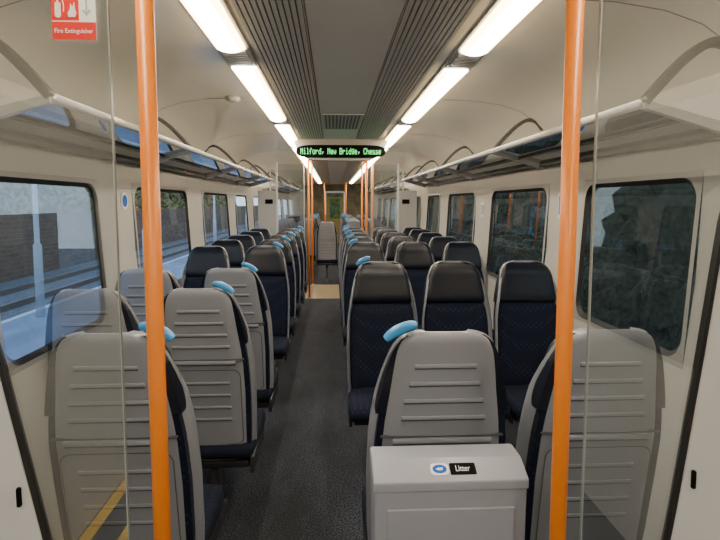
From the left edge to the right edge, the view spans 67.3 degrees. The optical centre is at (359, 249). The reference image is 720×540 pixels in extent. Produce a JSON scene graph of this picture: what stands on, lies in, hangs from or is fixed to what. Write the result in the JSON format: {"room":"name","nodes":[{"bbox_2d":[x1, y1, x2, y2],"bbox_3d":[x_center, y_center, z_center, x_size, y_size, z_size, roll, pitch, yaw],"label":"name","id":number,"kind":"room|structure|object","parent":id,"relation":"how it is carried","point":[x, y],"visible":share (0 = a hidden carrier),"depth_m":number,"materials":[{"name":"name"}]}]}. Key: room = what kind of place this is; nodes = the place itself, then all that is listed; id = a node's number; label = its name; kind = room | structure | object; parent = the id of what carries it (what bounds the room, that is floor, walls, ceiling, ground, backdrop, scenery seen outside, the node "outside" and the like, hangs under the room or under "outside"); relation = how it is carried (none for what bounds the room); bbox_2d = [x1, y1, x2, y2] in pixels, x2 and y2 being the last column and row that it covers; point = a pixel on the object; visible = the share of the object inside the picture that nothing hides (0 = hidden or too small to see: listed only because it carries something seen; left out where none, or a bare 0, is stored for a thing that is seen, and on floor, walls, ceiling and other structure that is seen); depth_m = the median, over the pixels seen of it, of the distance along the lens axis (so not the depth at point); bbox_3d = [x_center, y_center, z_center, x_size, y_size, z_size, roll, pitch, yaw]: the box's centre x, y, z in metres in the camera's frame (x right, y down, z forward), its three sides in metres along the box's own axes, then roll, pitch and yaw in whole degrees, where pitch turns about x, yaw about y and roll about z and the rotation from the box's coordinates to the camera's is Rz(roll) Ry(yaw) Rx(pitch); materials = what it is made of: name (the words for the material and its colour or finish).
{"room":"train carriage","nodes":[
{"label":"train carriage","id":0,"kind":"room"},
{"bbox_2d":[0,95,298,539],"bbox_3d":[-1.747,-0.271,9.638,0.130,2.000,22.600,0,5,-3],"label":"wall","id":1,"kind":"structure","parent":0,"point":[29,385],"depth_m":3.05,"materials":[{"name":"plastic"}]},
{"bbox_2d":[0,170,107,376],"bbox_3d":[-1.440,0.055,2.581,0.063,0.820,1.030,0,5,-3],"label":"window","id":2,"kind":"structure","parent":1,"relation":"in","point":[15,366],"depth_m":2.52,"materials":[{"name":"black rubber"}]},
{"bbox_2d":[121,192,127,209],"bbox_3d":[-1.494,-0.311,3.436,0.005,0.110,0.110,0,5,-3],"label":"notice","id":3,"kind":"object","parent":1,"relation":"attached to","point":[124,199],"visible":1,"depth_m":3.43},
{"bbox_2d":[0,39,272,187],"bbox_3d":[-1.388,-0.858,5.130,0.385,0.356,6.704,0,5,-3],"label":"luggage rack","id":4,"kind":"object","parent":1,"relation":"attached to","point":[51,120],"visible":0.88,"depth_m":2.46,"materials":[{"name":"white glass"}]},
{"bbox_2d":[0,104,267,184],"bbox_3d":[-1.401,-0.762,5.150,0.360,0.100,6.680,0,5,-3],"label":"glass shelf","id":5,"kind":"object","parent":4,"relation":"attached to","point":[57,127],"depth_m":2.59,"materials":[{"name":"glass"}]},
{"bbox_2d":[131,183,191,284],"bbox_3d":[-1.525,-0.094,4.287,0.063,0.820,1.360,0,5,-3],"label":"window","id":6,"kind":"structure","parent":1,"relation":"in","point":[135,186],"depth_m":4.51,"materials":[{"name":"black rubber"}]},
{"bbox_2d":[201,190,230,245],"bbox_3d":[-1.620,-0.260,6.183,0.063,0.820,1.350,0,5,-3],"label":"window","id":7,"kind":"structure","parent":1,"relation":"in","point":[204,192],"depth_m":6.17,"materials":[{"name":"black rubber"}]},
{"bbox_2d":[235,193,248,234],"bbox_3d":[-1.705,-0.407,7.869,0.063,0.820,1.000,0,5,-3],"label":"window","id":8,"kind":"structure","parent":1,"relation":"in","point":[236,194],"depth_m":7.95,"materials":[{"name":"black rubber"}]},
{"bbox_2d":[264,172,303,194],"bbox_3d":[-1.827,-1.623,13.876,0.385,0.356,7.124,0,5,-3],"label":"luggage rack","id":9,"kind":"object","parent":1,"relation":"attached to","point":[282,188],"visible":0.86,"depth_m":12.23,"materials":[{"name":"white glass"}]},
{"bbox_2d":[271,185,301,193],"bbox_3d":[-1.840,-1.527,13.895,0.360,0.100,7.100,0,5,-3],"label":"glass shelf","id":10,"kind":"object","parent":9,"relation":"attached to","point":[287,189],"depth_m":13.17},
{"bbox_2d":[298,184,370,221],"bbox_3d":[-0.969,-1.412,20.959,2.860,2.300,0.050,0,5,-3],"label":"wall","id":11,"kind":"structure","parent":0,"point":[353,190],"depth_m":20.88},
{"bbox_2d":[326,192,343,242],"bbox_3d":[-0.968,-1.246,20.948,0.700,1.970,0.082,0,5,-3],"label":"door","id":12,"kind":"structure","parent":11,"relation":"in","point":[334,201],"depth_m":20.93,"materials":[{"name":"metal"}]},
{"bbox_2d":[0,0,719,189],"bbox_3d":[-0.404,-1.417,9.605,2.820,0.290,22.600,0,5,-3],"label":"ceiling","id":13,"kind":"structure","parent":0,"point":[523,72],"depth_m":2.63,"materials":[{"name":"plastic"}]},
{"bbox_2d":[179,0,258,65],"bbox_3d":[-0.539,-0.836,1.714,0.156,0.038,2.080,0,5,-3],"label":"recessed light","id":14,"kind":"object","parent":13,"relation":"in","point":[215,19],"visible":1,"depth_m":2.12,"materials":[{"name":"plastic"}]},
{"bbox_2d":[180,0,244,52],"bbox_3d":[-0.531,-0.817,1.550,0.124,0.029,1.730,0,5,-3],"label":"diffuser","id":15,"kind":"object","parent":14,"relation":"attached to","point":[215,19],"depth_m":2.04,"materials":[{"name":"plastic"}]},
{"bbox_2d":[226,96,239,102],"bbox_3d":[-0.845,-1.002,3.609,0.089,0.037,0.089,0,5,-3],"label":"smoke detector","id":16,"kind":"object","parent":13,"relation":"attached to","point":[232,99],"visible":1,"depth_m":3.58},
{"bbox_2d":[228,65,290,124],"bbox_3d":[-0.643,-1.017,3.788,0.156,0.038,2.080,0,5,-3],"label":"recessed light","id":17,"kind":"object","parent":13,"relation":"in","point":[253,78],"visible":0.97,"depth_m":3.30,"materials":[{"name":"plastic"}]},
{"bbox_2d":[273,124,297,147],"bbox_3d":[-0.748,-1.199,5.863,0.156,0.038,2.080,0,5,-3],"label":"recessed light","id":18,"kind":"object","parent":13,"relation":"in","point":[287,132],"visible":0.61,"depth_m":5.31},
{"bbox_2d":[292,148,309,160],"bbox_3d":[-0.852,-1.380,7.937,0.156,0.038,2.080,0,5,-3],"label":"recessed light","id":19,"kind":"object","parent":13,"relation":"in","point":[293,149],"visible":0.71,"depth_m":8.06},
{"bbox_2d":[293,138,387,161],"bbox_3d":[-0.213,-1.107,5.998,1.040,0.240,0.170,0,5,-3],"label":"display","id":20,"kind":"object","parent":13,"relation":"hanging from","point":[340,150],"visible":0.99,"depth_m":5.92,"materials":[{"name":"black plastic"}]},
{"bbox_2d":[230,0,479,183],"bbox_3d":[-0.404,-1.543,9.594,0.860,0.022,22.400,0,5,-3],"label":"ceiling panel","id":21,"kind":"object","parent":13,"relation":"in","point":[350,40],"visible":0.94,"depth_m":2.50,"materials":[{"name":"metal"}]},
{"bbox_2d":[322,114,363,128],"bbox_3d":[-0.157,-1.100,4.670,0.330,0.010,0.840,0,5,-3],"label":"ceiling vent","id":22,"kind":"object","parent":21,"relation":"attached to","point":[330,121],"visible":1,"depth_m":4.60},
{"bbox_2d":[384,125,412,148],"bbox_3d":[0.346,-1.203,5.917,0.156,0.038,2.080,0,5,-3],"label":"recessed light","id":23,"kind":"object","parent":13,"relation":"in","point":[396,132],"visible":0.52,"depth_m":5.37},
{"bbox_2d":[396,67,470,125],"bbox_3d":[0.450,-1.022,3.843,0.156,0.038,2.080,0,5,-3],"label":"recessed light","id":24,"kind":"object","parent":13,"relation":"in","point":[444,80],"visible":0.94,"depth_m":3.36,"materials":[{"name":"plastic"}]},
{"bbox_2d":[442,0,541,68],"bbox_3d":[0.554,-0.840,1.768,0.156,0.038,2.080,0,5,-3],"label":"recessed light","id":25,"kind":"object","parent":13,"relation":"in","point":[502,16],"visible":1,"depth_m":2.13,"materials":[{"name":"plastic"}]},
{"bbox_2d":[460,0,540,55],"bbox_3d":[0.562,-0.822,1.605,0.124,0.029,1.730,0,5,-3],"label":"diffuser","id":26,"kind":"object","parent":25,"relation":"attached to","point":[502,16],"depth_m":2.06,"materials":[{"name":"plastic"}]},
{"bbox_2d":[202,243,518,539],"bbox_3d":[-0.472,0.626,11.147,2.860,0.050,19.880,0,5,-3],"label":"floor","id":27,"kind":"structure","parent":0,"point":[308,480],"depth_m":3.41,"materials":[{"name":"carpet"}]},
{"bbox_2d":[45,288,143,365],"bbox_3d":[-1.190,0.743,2.643,0.440,1.200,0.582,0,5,-3],"label":"chair","id":28,"kind":"object","parent":27,"relation":"on","point":[71,310],"visible":0.35,"depth_m":2.33,"materials":[{"name":"grey plastic"}]},
{"bbox_2d":[44,321,223,539],"bbox_3d":[-0.740,0.795,1.863,0.440,1.232,0.588,0,5,-3],"label":"chair","id":29,"kind":"object","parent":27,"relation":"on","point":[83,409],"visible":0.73,"depth_m":1.62,"materials":[{"name":"grey plastic"}]},
{"bbox_2d":[203,484,223,539],"bbox_3d":[-0.742,0.992,1.927,0.436,0.097,0.495,0,5,-3],"label":"seat cushion","id":30,"kind":"object","parent":29,"relation":"on","point":[213,493],"depth_m":2.01,"materials":[{"name":"fabric"}]},
{"bbox_2d":[115,268,179,332],"bbox_3d":[-1.226,0.679,3.369,0.440,1.200,0.582,0,5,-3],"label":"chair","id":31,"kind":"object","parent":27,"relation":"on","point":[132,281],"visible":0.2,"depth_m":3.05,"materials":[{"name":"grey plastic"}]},
{"bbox_2d":[180,246,230,287],"bbox_3d":[-1.278,0.587,4.415,0.440,1.200,0.582,0,5,-3],"label":"chair","id":32,"kind":"object","parent":27,"relation":"on","point":[201,259],"visible":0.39,"depth_m":4.57,"materials":[{"name":"black leather"}]},
{"bbox_2d":[164,281,265,524],"bbox_3d":[-0.715,0.725,2.662,0.440,1.232,0.588,0,5,-3],"label":"chair","id":33,"kind":"object","parent":27,"relation":"on","point":[211,348],"visible":0.76,"depth_m":2.43,"materials":[{"name":"grey plastic"}]},
{"bbox_2d":[200,408,265,459],"bbox_3d":[-0.717,0.922,2.726,0.436,0.097,0.495,0,5,-3],"label":"seat cushion","id":34,"kind":"object","parent":33,"relation":"on","point":[248,447],"depth_m":2.51,"materials":[{"name":"fabric"}]},
{"bbox_2d":[211,239,244,267],"bbox_3d":[-1.318,0.518,5.211,0.440,1.200,0.582,0,5,-3],"label":"chair","id":35,"kind":"object","parent":27,"relation":"on","point":[234,248],"visible":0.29,"depth_m":5.37,"materials":[{"name":"black leather"}]},
{"bbox_2d":[200,262,278,411],"bbox_3d":[-0.751,0.661,3.388,0.440,1.232,0.588,0,5,-3],"label":"chair","id":36,"kind":"object","parent":27,"relation":"on","point":[249,292],"visible":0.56,"depth_m":3.14,"materials":[{"name":"grey plastic"}]},
{"bbox_2d":[257,367,278,401],"bbox_3d":[-0.754,0.859,3.452,0.436,0.097,0.495,0,5,-3],"label":"seat cushion","id":37,"kind":"object","parent":36,"relation":"on","point":[266,392],"depth_m":3.26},
{"bbox_2d":[228,235,255,253],"bbox_3d":[-1.358,0.448,6.007,0.440,1.200,0.582,0,5,-3],"label":"chair","id":38,"kind":"object","parent":27,"relation":"on","point":[247,241],"visible":0.16,"depth_m":6.17,"materials":[{"name":"black leather"}]},
{"bbox_2d":[239,231,263,245],"bbox_3d":[-1.398,0.379,6.803,0.440,1.200,0.582,0,5,-3],"label":"chair","id":39,"kind":"object","parent":27,"relation":"on","point":[258,237],"visible":0.2,"depth_m":6.97,"materials":[{"name":"grey plastic"}]},
{"bbox_2d":[250,228,270,239],"bbox_3d":[-1.438,0.309,7.599,0.440,1.200,0.582,0,5,-3],"label":"chair","id":40,"kind":"object","parent":27,"relation":"on","point":[266,233],"visible":0.19,"depth_m":7.77,"materials":[{"name":"grey plastic"}]},
{"bbox_2d":[241,242,289,360],"bbox_3d":[-0.804,0.569,4.441,0.440,1.232,0.588,0,5,-3],"label":"chair","id":41,"kind":"object","parent":27,"relation":"on","point":[270,262],"visible":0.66,"depth_m":4.58,"materials":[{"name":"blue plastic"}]},
{"bbox_2d":[273,336,288,355],"bbox_3d":[-0.802,0.775,4.412,0.436,0.097,0.495,0,5,-3],"label":"seat cushion","id":42,"kind":"object","parent":41,"relation":"on","point":[280,343],"depth_m":4.27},
{"bbox_2d":[259,236,296,366],"bbox_3d":[-0.844,0.499,5.237,0.440,1.232,0.588,0,5,-3],"label":"chair","id":43,"kind":"object","parent":27,"relation":"on","point":[287,251],"visible":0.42,"depth_m":5.37,"materials":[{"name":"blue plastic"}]},
{"bbox_2d":[289,316,295,331],"bbox_3d":[-0.842,0.705,5.208,0.436,0.097,0.495,0,5,-3],"label":"seat cushion","id":44,"kind":"object","parent":43,"relation":"on","point":[292,322],"depth_m":5.08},
{"bbox_2d":[269,232,300,317],"bbox_3d":[-0.884,0.430,6.033,0.440,1.232,0.588,0,5,-3],"label":"chair","id":45,"kind":"object","parent":27,"relation":"on","point":[293,243],"visible":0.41,"depth_m":6.16,"materials":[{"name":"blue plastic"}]},
{"bbox_2d":[278,220,291,231],"bbox_3d":[-1.642,-0.047,11.667,0.440,1.200,0.582,0,5,-3],"label":"chair","id":46,"kind":"object","parent":27,"relation":"on","point":[282,224],"visible":0.22,"depth_m":11.35,"materials":[{"name":"grey plastic"}]},
{"bbox_2d":[276,228,304,303],"bbox_3d":[-0.924,0.360,6.829,0.440,1.232,0.588,0,5,-3],"label":"chair","id":47,"kind":"object","parent":27,"relation":"on","point":[297,237],"visible":0.26,"depth_m":6.96,"materials":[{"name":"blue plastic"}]},
{"bbox_2d":[283,226,307,292],"bbox_3d":[-0.964,0.290,7.625,0.440,1.232,0.588,0,5,-3],"label":"chair","id":48,"kind":"object","parent":27,"relation":"on","point":[299,228],"visible":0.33,"depth_m":7.76,"materials":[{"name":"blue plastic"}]},
{"bbox_2d":[297,219,315,275],"bbox_3d":[-1.168,-0.065,11.686,0.440,1.232,0.588,0,5,-3],"label":"chair","id":49,"kind":"object","parent":27,"relation":"on","point":[301,222],"visible":0.45,"depth_m":11.46,"materials":[{"name":"grey plastic"}]},
{"bbox_2d":[307,159,311,298],"bbox_3d":[-0.829,-0.332,8.774,0.079,2.272,0.079,0,5,-3],"label":"pole","id":50,"kind":"object","parent":27,"relation":"on","point":[308,171],"visible":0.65,"depth_m":8.76,"materials":[{"name":"metal"}]},
{"bbox_2d":[311,165,314,284],"bbox_3d":[-0.901,-0.458,10.217,0.079,2.272,0.079,0,5,-3],"label":"pole","id":51,"kind":"object","parent":27,"relation":"on","point":[312,165],"visible":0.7,"depth_m":10.19,"materials":[{"name":"metal"}]},
{"bbox_2d":[316,222,337,281],"bbox_3d":[-0.658,0.027,10.818,0.440,1.200,0.582,0,5,-3],"label":"chair","id":52,"kind":"object","parent":27,"relation":"on","point":[326,237],"visible":1,"depth_m":10.60,"materials":[{"name":"grey plastic"}]},
{"bbox_2d":[316,259,337,262],"bbox_3d":[-0.661,0.209,10.878,0.436,0.097,0.495,0,5,-3],"label":"seat cushion","id":53,"kind":"object","parent":52,"relation":"on","point":[317,260],"depth_m":10.64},
{"bbox_2d":[269,167,403,232],"bbox_3d":[-0.436,-0.462,10.324,2.554,2.260,0.052,0,5,-3],"label":"glass wall","id":54,"kind":"structure","parent":27,"relation":"on","point":[365,167],"depth_m":10.28,"materials":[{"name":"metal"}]},
{"bbox_2d":[258,161,416,235],"bbox_3d":[-0.357,-0.325,8.762,2.554,2.260,0.052,0,5,-3],"label":"glass wall","id":55,"kind":"structure","parent":27,"relation":"on","point":[267,200],"depth_m":8.70,"materials":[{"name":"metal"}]},
{"bbox_2d":[339,225,361,287],"bbox_3d":[-0.095,0.261,7.967,0.440,1.232,0.588,0,5,-3],"label":"chair","id":56,"kind":"object","parent":27,"relation":"on","point":[346,226],"visible":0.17,"depth_m":8.13,"materials":[{"name":"black leather"}]},
{"bbox_2d":[339,227,364,297],"bbox_3d":[-0.060,0.322,7.271,0.440,1.232,0.588,0,5,-3],"label":"chair","id":57,"kind":"object","parent":27,"relation":"on","point":[353,230],"visible":0.22,"depth_m":7.41,"materials":[{"name":"grey plastic"}]},
{"bbox_2d":[345,219,360,227],"bbox_3d":[-0.154,-0.069,11.736,0.440,1.232,0.588,0,5,-3],"label":"chair","id":58,"kind":"object","parent":27,"relation":"on","point":[351,223],"visible":0.23,"depth_m":11.41,"materials":[{"name":"grey plastic"}]},
{"bbox_2d":[340,230,369,309],"bbox_3d":[-0.020,0.391,6.475,0.440,1.232,0.588,0,5,-3],"label":"chair","id":59,"kind":"object","parent":27,"relation":"on","point":[356,234],"visible":0.22,"depth_m":6.62,"materials":[{"name":"black leather"}]},
{"bbox_2d":[341,234,374,325],"bbox_3d":[0.020,0.461,5.679,0.440,1.232,0.588,0,5,-3],"label":"chair","id":60,"kind":"object","parent":27,"relation":"on","point":[360,239],"visible":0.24,"depth_m":5.82,"materials":[{"name":"black leather"}]},
{"bbox_2d":[360,165,363,229],"bbox_3d":[0.038,-0.462,10.263,0.079,2.272,0.079,0,5,-3],"label":"pole","id":61,"kind":"object","parent":27,"relation":"on","point":[360,165],"visible":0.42,"depth_m":10.20,"materials":[{"name":"metal"}]},
{"bbox_2d":[342,238,385,345],"bbox_3d":[0.060,0.530,4.883,0.440,1.232,0.588,0,5,-3],"label":"chair","id":62,"kind":"object","parent":27,"relation":"on","point":[356,251],"visible":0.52,"depth_m":5.02,"materials":[{"name":"black leather"}]},
{"bbox_2d":[343,325,346,341],"bbox_3d":[0.062,0.736,4.854,0.436,0.097,0.495,0,5,-3],"label":"seat cushion","id":63,"kind":"object","parent":62,"relation":"on","point":[344,326],"depth_m":4.66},
{"bbox_2d":[366,161,367,233],"bbox_3d":[0.110,-0.336,8.821,0.079,2.272,0.079,0,5,-3],"label":"pole","id":64,"kind":"object","parent":27,"relation":"on","point":[366,161],"visible":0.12,"depth_m":8.76,"materials":[{"name":"metal"}]},
{"bbox_2d":[372,162,374,231],"bbox_3d":[0.225,-0.398,9.525,0.079,2.272,0.079,0,5,-3],"label":"pole","id":65,"kind":"object","parent":27,"relation":"on","point":[374,162],"visible":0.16,"depth_m":9.46,"materials":[{"name":"metal"}]},
{"bbox_2d":[368,220,383,236],"bbox_3d":[0.312,-0.056,11.764,0.440,1.200,0.582,0,5,-3],"label":"chair","id":66,"kind":"object","parent":27,"relation":"on","point":[377,223],"visible":0.29,"depth_m":11.45,"materials":[{"name":"grey plastic"}]},
{"bbox_2d":[371,227,391,240],"bbox_3d":[0.362,0.275,7.988,0.440,1.200,0.582,0,5,-3],"label":"chair","id":67,"kind":"object","parent":27,"relation":"on","point":[376,229],"visible":0.13,"depth_m":8.15,"materials":[{"name":"black leather"}]},
{"bbox_2d":[347,256,417,426],"bbox_3d":[0.144,0.678,3.191,0.440,1.232,0.588,0,5,-3],"label":"chair","id":68,"kind":"object","parent":27,"relation":"on","point":[382,297],"visible":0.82,"depth_m":3.32,"materials":[{"name":"blue fabric"}]},
{"bbox_2d":[348,387,374,421],"bbox_3d":[0.147,0.884,3.163,0.436,0.097,0.495,0,5,-3],"label":"seat cushion","id":69,"kind":"object","parent":68,"relation":"on","point":[360,399],"depth_m":3.01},
{"bbox_2d":[375,229,397,244],"bbox_3d":[0.397,0.336,7.292,0.440,1.200,0.582,0,5,-3],"label":"chair","id":70,"kind":"object","parent":27,"relation":"on","point":[381,232],"visible":0.16,"depth_m":7.45,"materials":[{"name":"black leather"}]},
{"bbox_2d":[380,232,405,255],"bbox_3d":[0.436,0.405,6.496,0.440,1.200,0.582,0,5,-3],"label":"chair","id":71,"kind":"object","parent":27,"relation":"on","point":[386,237],"visible":0.18,"depth_m":6.65,"materials":[{"name":"black leather"}]},
{"bbox_2d":[385,236,416,261],"bbox_3d":[0.476,0.475,5.700,0.440,1.200,0.582,0,5,-3],"label":"chair","id":72,"kind":"object","parent":27,"relation":"on","point":[393,243],"visible":0.21,"depth_m":5.85,"materials":[{"name":"black leather"}]},
{"bbox_2d":[402,227,421,235],"bbox_3d":[0.816,0.273,8.011,0.440,1.200,0.582,0,5,-3],"label":"chair","id":73,"kind":"object","parent":27,"relation":"on","point":[406,231],"visible":0.17,"depth_m":8.18,"materials":[{"name":"black leather"}]},
{"bbox_2d":[394,242,434,329],"bbox_3d":[0.516,0.545,4.904,0.440,1.200,0.582,0,5,-3],"label":"chair","id":74,"kind":"object","parent":27,"relation":"on","point":[417,258],"visible":0.35,"depth_m":5.05,"materials":[{"name":"blue fabric"}]},
{"bbox_2d":[409,229,429,240],"bbox_3d":[0.851,0.334,7.314,0.440,1.200,0.582,0,5,-3],"label":"chair","id":75,"kind":"object","parent":27,"relation":"on","point":[414,233],"visible":0.12,"depth_m":7.48,"materials":[{"name":"grey plastic"}]},
{"bbox_2d":[417,232,441,244],"bbox_3d":[0.891,0.403,6.518,0.440,1.200,0.582,0,5,-3],"label":"chair","id":76,"kind":"object","parent":27,"relation":"on","point":[425,237],"visible":0.16,"depth_m":6.68,"materials":[{"name":"black leather"}]},
{"bbox_2d":[362,321,507,539],"bbox_3d":[0.234,0.793,1.881,0.440,1.232,0.588,0,5,-3],"label":"chair","id":77,"kind":"object","parent":27,"relation":"on","point":[439,387],"visible":0.68,"depth_m":1.59,"materials":[{"name":"grey plastic"}]},
{"bbox_2d":[362,486,367,539],"bbox_3d":[0.232,0.991,1.945,0.436,0.097,0.495,0,5,-3],"label":"seat cushion","id":78,"kind":"object","parent":77,"relation":"on","point":[365,530],"depth_m":2.00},
{"bbox_2d":[428,236,457,262],"bbox_3d":[0.931,0.473,5.722,0.440,1.200,0.582,0,5,-3],"label":"chair","id":79,"kind":"object","parent":27,"relation":"on","point":[437,244],"visible":0.2,"depth_m":5.88,"materials":[{"name":"grey plastic"}]},
{"bbox_2d":[369,444,528,539],"bbox_3d":[0.223,0.990,1.439,0.389,0.917,0.140,0,5,-3],"label":"litter bin","id":80,"kind":"object","parent":27,"relation":"on","point":[472,491],"visible":1,"depth_m":1.34,"materials":[{"name":"white plastic"}]},
{"bbox_2d":[422,261,509,419],"bbox_3d":[0.601,0.693,3.212,0.440,1.200,0.582,0,5,-3],"label":"chair","id":81,"kind":"object","parent":27,"relation":"on","point":[455,298],"visible":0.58,"depth_m":3.36,"materials":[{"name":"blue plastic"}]},
{"bbox_2d":[504,405,509,418],"bbox_3d":[0.603,0.882,3.186,0.436,0.097,0.495,0,5,-3],"label":"seat cushion","id":82,"kind":"object","parent":81,"relation":"on","point":[507,413],"depth_m":2.95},
{"bbox_2d":[442,241,493,339],"bbox_3d":[0.971,0.543,4.926,0.440,1.200,0.582,0,5,-3],"label":"chair","id":83,"kind":"object","parent":27,"relation":"on","point":[467,251],"visible":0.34,"depth_m":5.08,"materials":[{"name":"grey plastic"}]},
{"bbox_2d":[493,260,556,423],"bbox_3d":[1.056,0.691,3.235,0.440,1.200,0.582,0,5,-3],"label":"chair","id":84,"kind":"object","parent":27,"relation":"on","point":[525,294],"visible":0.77,"depth_m":3.36,"materials":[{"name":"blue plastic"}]},
{"bbox_2d":[505,384,528,418],"bbox_3d":[1.058,0.880,3.208,0.436,0.097,0.495,0,5,-3],"label":"seat cushion","id":85,"kind":"object","parent":84,"relation":"on","point":[515,393],"depth_m":3.09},
{"bbox_2d":[515,327,664,539],"bbox_3d":[0.722,0.807,1.910,0.440,1.200,0.582,0,5,-3],"label":"chair","id":86,"kind":"object","parent":27,"relation":"on","point":[626,396],"visible":0.76,"depth_m":1.66,"materials":[{"name":"grey plastic"}]},
{"bbox_2d":[370,91,719,539],"bbox_3d":[0.939,-0.283,9.772,0.130,2.000,22.600,0,5,-3],"label":"wall","id":87,"kind":"structure","parent":0,"point":[704,155],"depth_m":2.35,"materials":[{"name":"plastic"}]},
{"bbox_2d":[368,173,408,194],"bbox_3d":[0.586,-1.634,13.996,0.385,0.356,7.124,0,5,-3],"label":"luggage rack","id":88,"kind":"object","parent":87,"relation":"attached to","point":[388,188],"visible":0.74,"depth_m":12.31,"materials":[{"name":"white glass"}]},
{"bbox_2d":[369,185,401,193],"bbox_3d":[0.597,-1.538,14.017,0.360,0.100,7.100,0,5,-3],"label":"glass shelf","id":89,"kind":"object","parent":88,"relation":"attached to","point":[384,189],"depth_m":12.95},
{"bbox_2d":[389,197,395,228],"bbox_3d":[0.802,-0.889,13.380,0.063,0.820,1.300,0,5,-3],"label":"window","id":90,"kind":"structure","parent":87,"relation":"in","point":[390,197],"depth_m":13.94,"materials":[{"name":"white plastic"}]},
{"bbox_2d":[426,193,440,232],"bbox_3d":[1.071,-0.419,8.007,0.063,0.820,1.000,0,5,-3],"label":"window","id":91,"kind":"structure","parent":87,"relation":"in","point":[436,194],"depth_m":8.14,"materials":[{"name":"black rubber"}]},
{"bbox_2d":[446,190,475,241],"bbox_3d":[1.156,-0.272,6.321,0.063,0.820,1.350,0,5,-3],"label":"window","id":92,"kind":"structure","parent":87,"relation":"in","point":[471,192],"depth_m":6.37,"materials":[{"name":"black rubber"}]},
{"bbox_2d":[485,184,549,280],"bbox_3d":[1.251,-0.106,4.426,0.063,0.820,1.360,0,5,-3],"label":"window","id":93,"kind":"structure","parent":87,"relation":"in","point":[541,187],"depth_m":4.66,"materials":[{"name":"white plastic"}]},
{"bbox_2d":[402,36,719,187],"bbox_3d":[1.024,-0.869,5.250,0.385,0.356,6.704,0,5,-3],"label":"luggage rack","id":94,"kind":"object","parent":87,"relation":"attached to","point":[641,124],"visible":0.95,"depth_m":2.52,"materials":[{"name":"white metal"}]},
{"bbox_2d":[405,109,707,184],"bbox_3d":[1.036,-0.772,5.271,0.360,0.100,6.680,0,5,-3],"label":"glass shelf","id":95,"kind":"object","parent":94,"relation":"attached to","point":[635,130],"depth_m":2.72,"materials":[{"name":"glass"}]},
{"bbox_2d":[585,0,719,36],"bbox_3d":[1.016,-0.764,1.894,0.705,0.215,0.006,0,5,-3],"label":"trim","id":96,"kind":"structure","parent":87,"relation":"attached to","point":[585,0],"depth_m":1.89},
{"bbox_3d":[0.092,1.609,-0.096,2.860,0.050,2.720,0,5,-3],"label":"floor","id":97,"kind":"structure","parent":0,"visible":0},
{"bbox_2d":[135,0,170,539],"bbox_3d":[-0.415,0.338,1.114,0.079,2.272,0.079,0,5,-3],"label":"pole","id":98,"kind":"object","parent":97,"relation":"on","point":[144,9],"visible":1,"depth_m":1.07,"materials":[{"name":"metal"}]},
{"bbox_2d":[0,0,719,539],"bbox_3d":[0.025,0.340,1.139,2.820,2.265,0.032,0,5,-3],"label":"glass wall","id":99,"kind":"structure","parent":97,"relation":"on","point":[693,508],"depth_m":1.16,"materials":[{"name":"clear glass"}]},
{"bbox_2d":[51,0,96,40],"bbox_3d":[-0.549,-0.464,1.037,0.082,0.120,0.006,0,5,-3],"label":"fire extinguisher sign","id":100,"kind":"object","parent":99,"relation":"attached to","point":[71,19],"visible":1,"depth_m":1.04,"materials":[{"name":"plastic"}]},
{"bbox_2d":[549,0,584,539],"bbox_3d":[0.431,0.335,1.157,0.079,2.272,0.079,0,5,-3],"label":"pole","id":101,"kind":"object","parent":97,"relation":"on","point":[574,29],"visible":1,"depth_m":1.12,"materials":[{"name":"metal"}]},
{"label":"outside","id":102,"kind":"structure","parent":0,"visible":0},
{"bbox_2d":[0,215,292,320],"bbox_3d":[-2.245,-1.058,45.023,120.000,0.400,150.000,0,5,-3],"label":"track bed","id":103,"kind":"object","parent":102,"point":[16,296],"depth_m":18.59,"materials":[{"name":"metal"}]},
{"bbox_2d":[1,254,188,361],"bbox_3d":[-5.341,-1.784,44.804,2.700,1.085,130.000,0,5,-3],"label":"platform","id":104,"kind":"object","parent":103,"relation":"on","point":[23,334],"visible":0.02,"depth_m":6.80,"materials":[{"name":"grey concrete"}]},
{"bbox_2d":[31,184,45,316],"bbox_3d":[-4.479,-1.415,7.391,0.700,4.700,0.200,0,5,-3],"label":"lamp post","id":105,"kind":"object","parent":104,"relation":"on","point":[37,247],"visible":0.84,"depth_m":7.49,"materials":[{"name":"paint"}]},
{"bbox_2d":[213,195,216,241],"bbox_3d":[-5.043,-2.398,18.634,0.700,4.700,0.200,0,5,-3],"label":"lamp post","id":106,"kind":"object","parent":104,"relation":"on","point":[214,218],"visible":0.3,"depth_m":18.72,"materials":[{"name":"metal"}]},
{"bbox_2d":[0,182,236,214],"bbox_3d":[-14.752,-2.724,32.591,2.403,5.186,82.800,0,5,-3],"label":"tree line","id":107,"kind":"object","parent":103,"relation":"on","point":[15,198],"visible":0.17,"depth_m":26.29,"materials":[{"name":"green plant"}]},
{"bbox_2d":[0,205,257,282],"bbox_3d":[-12.882,-1.459,34.404,0.300,2.250,110.000,0,5,-3],"label":"wall","id":108,"kind":"structure","parent":103,"relation":"on","point":[67,239],"depth_m":22.03,"materials":[{"name":"brown brick"}]},
{"bbox_2d":[0,223,257,296],"bbox_3d":[-11.235,-0.420,34.577,0.070,0.150,110.000,0,5,-3],"label":"rail","id":109,"kind":"object","parent":103,"relation":"on","point":[70,274],"visible":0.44,"depth_m":19.08,"materials":[{"name":"metal"}]},
{"bbox_2d":[0,219,280,312],"bbox_3d":[-9.836,-0.426,34.647,0.070,0.150,110.000,0,5,-3],"label":"rail","id":110,"kind":"object","parent":103,"relation":"on","point":[12,305],"visible":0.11,"depth_m":16.32,"materials":[{"name":"metal"}]},
{"bbox_2d":[378,170,703,368],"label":"windows","id":111,"kind":"structure","parent":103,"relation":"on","point":[642,239],"depth_m":9.40,"materials":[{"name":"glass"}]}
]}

